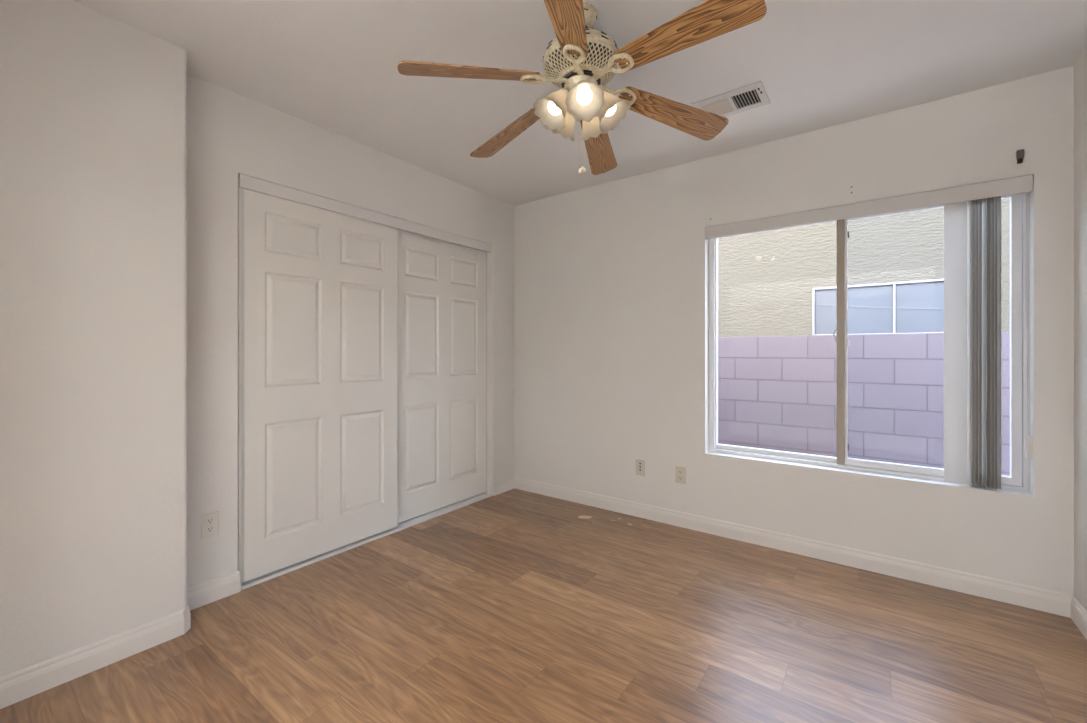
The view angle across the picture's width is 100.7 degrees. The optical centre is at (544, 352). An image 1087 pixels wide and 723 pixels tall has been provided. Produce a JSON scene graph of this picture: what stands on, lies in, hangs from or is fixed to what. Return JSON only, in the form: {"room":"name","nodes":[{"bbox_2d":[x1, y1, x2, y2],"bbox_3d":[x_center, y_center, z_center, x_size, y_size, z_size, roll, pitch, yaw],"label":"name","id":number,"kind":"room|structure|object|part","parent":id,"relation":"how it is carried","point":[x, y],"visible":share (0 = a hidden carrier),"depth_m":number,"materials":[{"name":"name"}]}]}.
{"room":"empty bedroom","nodes":[
{"label":"empty bedroom","id":0,"kind":"room"},
{"bbox_2d":[0,0,513,676],"bbox_3d":[-1.410,-0.048,2.853,0.990,2.640,3.350,0,0,36],"label":"wall","id":1,"kind":"structure","parent":0,"point":[120,165],"depth_m":1.74,"materials":[{"name":"paint"}]},
{"bbox_2d":[201,511,218,538],"bbox_3d":[-1.569,0.810,2.114,0.008,0.112,0.069,0,0,36],"label":"power outlet","id":2,"kind":"object","parent":1,"relation":"attached to","point":[210,521],"visible":1,"depth_m":2.11,"materials":[{"name":"white plastic"}]},
{"bbox_2d":[206,518,213,523],"bbox_3d":[-1.567,0.791,2.112,0.002,0.028,0.033,0,0,36],"label":"receptacle","id":3,"kind":"object","parent":2,"relation":"attached to","point":[208,520],"depth_m":2.11,"materials":[{"name":"white plastic"}]},
{"bbox_2d":[206,526,213,532],"bbox_3d":[-1.567,0.830,2.112,0.002,0.028,0.033,0,0,36],"label":"receptacle","id":4,"kind":"object","parent":2,"relation":"attached to","point":[209,529],"depth_m":2.11,"materials":[{"name":"white plastic"}]},
{"bbox_2d":[238,187,241,585],"bbox_3d":[-1.516,0.171,2.235,0.041,1.968,0.012,0,0,36],"label":"trim","id":5,"kind":"structure","parent":1,"relation":"attached to","point":[239,188],"depth_m":2.22,"materials":[{"name":"white wood"}]},
{"bbox_2d":[0,477,513,708],"bbox_3d":[-1.178,1.123,2.584,0.201,0.098,3.206,0,0,32],"label":"baseboard","id":6,"kind":"structure","parent":1,"relation":"attached to","point":[20,685],"depth_m":1.71,"materials":[{"name":"white wood"}]},
{"bbox_2d":[242,189,397,582],"bbox_3d":[-1.251,0.161,2.618,0.038,1.975,0.912,0,0,36],"label":"door","id":7,"kind":"structure","parent":1,"relation":"in","point":[320,286],"depth_m":2.53,"materials":[{"name":"white wood"}]},
{"bbox_2d":[238,174,491,251],"bbox_3d":[-1.005,-0.846,2.980,0.113,0.064,1.816,0,0,36],"label":"trim","id":8,"kind":"structure","parent":1,"relation":"attached to","point":[244,182],"depth_m":2.68,"materials":[{"name":"white wood"}]},
{"bbox_2d":[241,493,491,589],"bbox_3d":[-1.002,1.164,2.978,0.104,0.016,1.816,0,0,36],"label":"trim","id":9,"kind":"structure","parent":1,"relation":"attached to","point":[427,516],"depth_m":2.82,"materials":[{"name":"white metal"}]},
{"bbox_2d":[398,229,486,522],"bbox_3d":[-0.759,0.161,3.362,0.038,1.975,0.912,0,0,36],"label":"door","id":10,"kind":"structure","parent":1,"relation":"in","point":[442,285],"depth_m":3.32,"materials":[{"name":"white wood"}]},
{"bbox_2d":[0,488,1086,722],"bbox_3d":[0.085,1.222,1.527,3.670,0.100,3.420,0,0,36],"label":"floor","id":11,"kind":"structure","parent":0,"point":[511,606],"depth_m":1.82,"materials":[{"name":"laminate"}]},
{"bbox_2d":[578,515,591,518],"bbox_3d":[0.286,1.171,3.203,0.106,0.002,0.058,0,0,0],"label":"chip","id":12,"kind":"object","parent":11,"relation":"on","point":[585,516],"visible":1,"depth_m":3.19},
{"bbox_2d":[73,0,1086,205],"bbox_3d":[0.090,-1.328,1.678,3.500,0.120,3.470,0,0,36],"label":"ceiling","id":13,"kind":"structure","parent":0,"point":[330,65],"depth_m":1.96,"materials":[{"name":"paint"}]},
{"bbox_2d":[397,0,766,174],"bbox_3d":[0.142,-0.965,1.698,1.295,0.606,1.235,0,0,36],"label":"ceiling fan","id":14,"kind":"object","parent":13,"relation":"hanging from","point":[582,59],"visible":1,"depth_m":1.61,"materials":[{"name":"wood"}]},
{"bbox_3d":[-0.260,-0.982,1.581,0.490,0.006,0.134,-6,16,-16],"label":"blade","id":15,"kind":"part","parent":14,"relation":"part of","materials":[{"name":"brown wood"}]},
{"bbox_3d":[-0.149,-0.969,1.989,0.490,0.006,0.134,-11,7,45],"label":"blade","id":16,"kind":"part","parent":14,"relation":"part of","materials":[{"name":"brown wood"}]},
{"bbox_3d":[-0.004,-1.001,1.655,0.174,0.014,0.080,-6,16,-16],"label":"blade arm","id":17,"kind":"part","parent":14,"relation":"part of","materials":[{"name":"metal"}]},
{"bbox_3d":[0.045,-0.910,1.659,0.135,0.106,0.140,30,-12,16],"label":"lamp shade","id":18,"kind":"part","parent":14,"relation":"part of","materials":[{"name":"white glass"}]},
{"bbox_3d":[0.047,-0.914,1.660,0.057,0.079,0.057,30,-12,16],"label":"light bulb","id":19,"kind":"part","parent":14,"relation":"part of","materials":[{"name":"white glass"}]},
{"bbox_3d":[0.076,-0.910,1.771,0.135,0.106,0.140,10,30,-25],"label":"lamp shade","id":20,"kind":"part","parent":14,"relation":"part of","materials":[{"name":"white glass"}]},
{"bbox_2d":[558,86,569,94],"bbox_3d":[0.080,-0.964,1.673,0.053,0.042,0.053,30,-12,16],"label":"socket","id":21,"kind":"object","parent":14,"relation":"attached to","point":[566,89],"depth_m":1.65,"materials":[{"name":"ceramic"}]},
{"bbox_3d":[0.056,-0.990,1.288,0.134,0.006,0.490,15,7,10],"label":"blade","id":22,"kind":"part","parent":14,"relation":"part of","materials":[{"name":"brown wood"}]},
{"bbox_3d":[0.107,-1.004,1.550,0.080,0.014,0.174,15,7,10],"label":"blade arm","id":23,"kind":"part","parent":14,"relation":"part of","materials":[{"name":"metal"}]},
{"bbox_3d":[0.129,-0.804,1.667,0.002,0.256,0.002,0,0,36],"label":"pull chain","id":24,"kind":"part","parent":14,"relation":"part of","materials":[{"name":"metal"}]},
{"bbox_3d":[0.141,-0.807,1.672,0.002,0.250,0.002,0,0,36],"label":"pull chain","id":25,"kind":"part","parent":14,"relation":"part of","materials":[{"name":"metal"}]},
{"bbox_2d":[577,80,589,91],"bbox_3d":[0.139,-0.964,1.633,0.053,0.042,0.053,25,-43,-33],"label":"socket","id":26,"kind":"object","parent":14,"relation":"attached to","point":[578,81],"depth_m":1.61,"materials":[{"name":"glass"}]},
{"bbox_3d":[0.141,-0.914,1.598,0.057,0.079,0.057,25,-43,-33],"label":"light bulb","id":27,"kind":"part","parent":14,"relation":"part of","materials":[{"name":"white glass"}]},
{"bbox_3d":[0.141,-0.910,1.595,0.140,0.106,0.135,25,-43,-33],"label":"lamp shade","id":28,"kind":"part","parent":14,"relation":"part of","materials":[{"name":"white glass"}]},
{"bbox_3d":[0.192,-0.910,1.775,0.140,0.106,0.135,-2,34,32],"label":"lamp shade","id":29,"kind":"part","parent":14,"relation":"part of","materials":[{"name":"white glass"}]},
{"bbox_3d":[0.247,-0.965,2.089,0.134,0.006,0.490,-15,-12,13],"label":"blade","id":30,"kind":"part","parent":14,"relation":"part of","materials":[{"name":"brown wood"}]},
{"bbox_3d":[0.229,-0.914,1.667,0.057,0.079,0.057,-33,-9,-7],"label":"light bulb","id":31,"kind":"part","parent":14,"relation":"part of","materials":[{"name":"white glass"}]},
{"bbox_3d":[0.236,-1.002,1.587,0.080,0.014,0.174,20,-8,-43],"label":"blade arm","id":32,"kind":"part","parent":14,"relation":"part of","materials":[{"name":"metal"}]},
{"bbox_3d":[0.232,-0.910,1.667,0.140,0.106,0.135,-33,-9,-7],"label":"lamp shade","id":33,"kind":"part","parent":14,"relation":"part of","materials":[{"name":"white glass"}]},
{"bbox_3d":[0.274,-0.997,1.742,0.174,0.014,0.080,8,-17,-20],"label":"blade arm","id":34,"kind":"part","parent":14,"relation":"part of","materials":[{"name":"metal"}]},
{"bbox_3d":[0.523,-0.971,1.836,0.490,0.006,0.134,8,-17,-20],"label":"blade","id":35,"kind":"part","parent":14,"relation":"part of","materials":[{"name":"brown wood"}]},
{"bbox_3d":[0.422,-0.985,1.394,0.134,0.006,0.490,20,-8,-43],"label":"blade","id":36,"kind":"part","parent":14,"relation":"part of","materials":[{"name":"brown wood"}]},
{"bbox_2d":[691,81,769,116],"bbox_3d":[0.946,-1.262,2.291,0.330,0.011,0.230,0,0,36],"label":"ceiling vent","id":37,"kind":"object","parent":13,"relation":"in","point":[754,95],"visible":0.82,"depth_m":2.27,"materials":[{"name":"white metal"}]},
{"bbox_2d":[514,66,1073,594],"bbox_3d":[1.072,-0.048,3.015,3.500,2.440,0.152,0,0,36],"label":"wall","id":38,"kind":"structure","parent":0,"point":[611,278],"depth_m":2.75,"materials":[{"name":"paint"}]},
{"bbox_2d":[636,459,644,475],"bbox_3d":[0.682,0.819,3.205,0.069,0.112,0.008,0,0,36],"label":"cable plate","id":39,"kind":"object","parent":38,"relation":"attached to","point":[640,464],"visible":1,"depth_m":3.20,"materials":[{"name":"beige plastic"}]},
{"bbox_2d":[675,466,685,483],"bbox_3d":[0.915,0.825,3.033,0.069,0.112,0.008,0,0,36],"label":"power outlet","id":40,"kind":"object","parent":38,"relation":"attached to","point":[680,472],"visible":1,"depth_m":3.03,"materials":[{"name":"beige plastic"}]},
{"bbox_2d":[514,476,1072,617],"bbox_3d":[1.036,1.123,2.942,3.228,0.098,0.013,0,0,36],"label":"baseboard","id":41,"kind":"structure","parent":38,"relation":"attached to","point":[1054,602],"depth_m":2.50,"materials":[{"name":"white wood"}]},
{"bbox_2d":[708,192,1029,491],"bbox_3d":[1.707,-0.079,2.586,1.481,1.478,0.073,0,0,36],"label":"window","id":42,"kind":"structure","parent":38,"relation":"in","point":[1019,478],"depth_m":2.46,"materials":[{"name":"white plastic"}]},
{"bbox_2d":[705,175,1033,489],"bbox_3d":[1.662,-0.081,2.523,1.478,1.463,0.089,0,0,36],"label":"vertical blind","id":43,"kind":"object","parent":42,"relation":"attached to","point":[972,213],"visible":1,"depth_m":2.21,"materials":[{"name":"white plastic"}]},
{"bbox_3d":[2.243,-0.172,2.090,0.004,1.200,0.022,0,0,18],"label":"control cord","id":44,"kind":"part","parent":43,"relation":"part of","materials":[{"name":"white plastic"}]},
{"bbox_3d":[1.992,-0.075,2.358,0.702,1.422,0.030,0,0,36],"label":"sliding sash","id":45,"kind":"part","parent":42,"relation":"part of","materials":[{"name":"clear glass"}]},
{"bbox_2d":[1016,149,1023,163],"bbox_3d":[2.198,-0.906,2.083,0.022,0.058,0.022,0,0,36],"label":"curtain rod bracket","id":46,"kind":"object","parent":38,"relation":"attached to","point":[1019,153],"visible":1,"depth_m":2.08,"materials":[{"name":"brown metal"}]},
{"bbox_2d":[1074,47,1086,610],"bbox_3d":[1.408,-0.048,0.618,0.122,2.440,3.320,0,0,36],"label":"wall","id":47,"kind":"structure","parent":0,"point":[1080,67],"depth_m":1.93,"materials":[{"name":"paint"}]},
{"bbox_2d":[1071,595,1086,639],"bbox_3d":[1.389,1.123,0.706,0.013,0.098,3.200,0,0,36],"label":"baseboard","id":48,"kind":"structure","parent":47,"relation":"attached to","point":[1078,612],"depth_m":1.91,"materials":[{"name":"white wood"}]},
{"label":"outside","id":49,"kind":"structure","parent":0,"visible":0},
{"bbox_3d":[4.461,1.472,6.111,13.000,0.100,8.850,0,0,36],"label":"ground","id":50,"kind":"structure","parent":49,"visible":0},
{"bbox_2d":[718,332,1009,475],"bbox_3d":[0.815,0.636,5.221,13.000,1.572,0.200,0,0,36],"label":"wall","id":51,"kind":"structure","parent":50,"relation":"on","point":[779,393],"depth_m":3.80,"materials":[{"name":"concrete"}]},
{"bbox_2d":[718,198,1009,336],"bbox_3d":[3.299,-0.083,5.373,16.000,3.010,0.215,0,0,36],"label":"neighbor house","id":52,"kind":"structure","parent":50,"relation":"on","point":[783,282],"depth_m":5.13,"materials":[{"name":"paint"}]}
]}

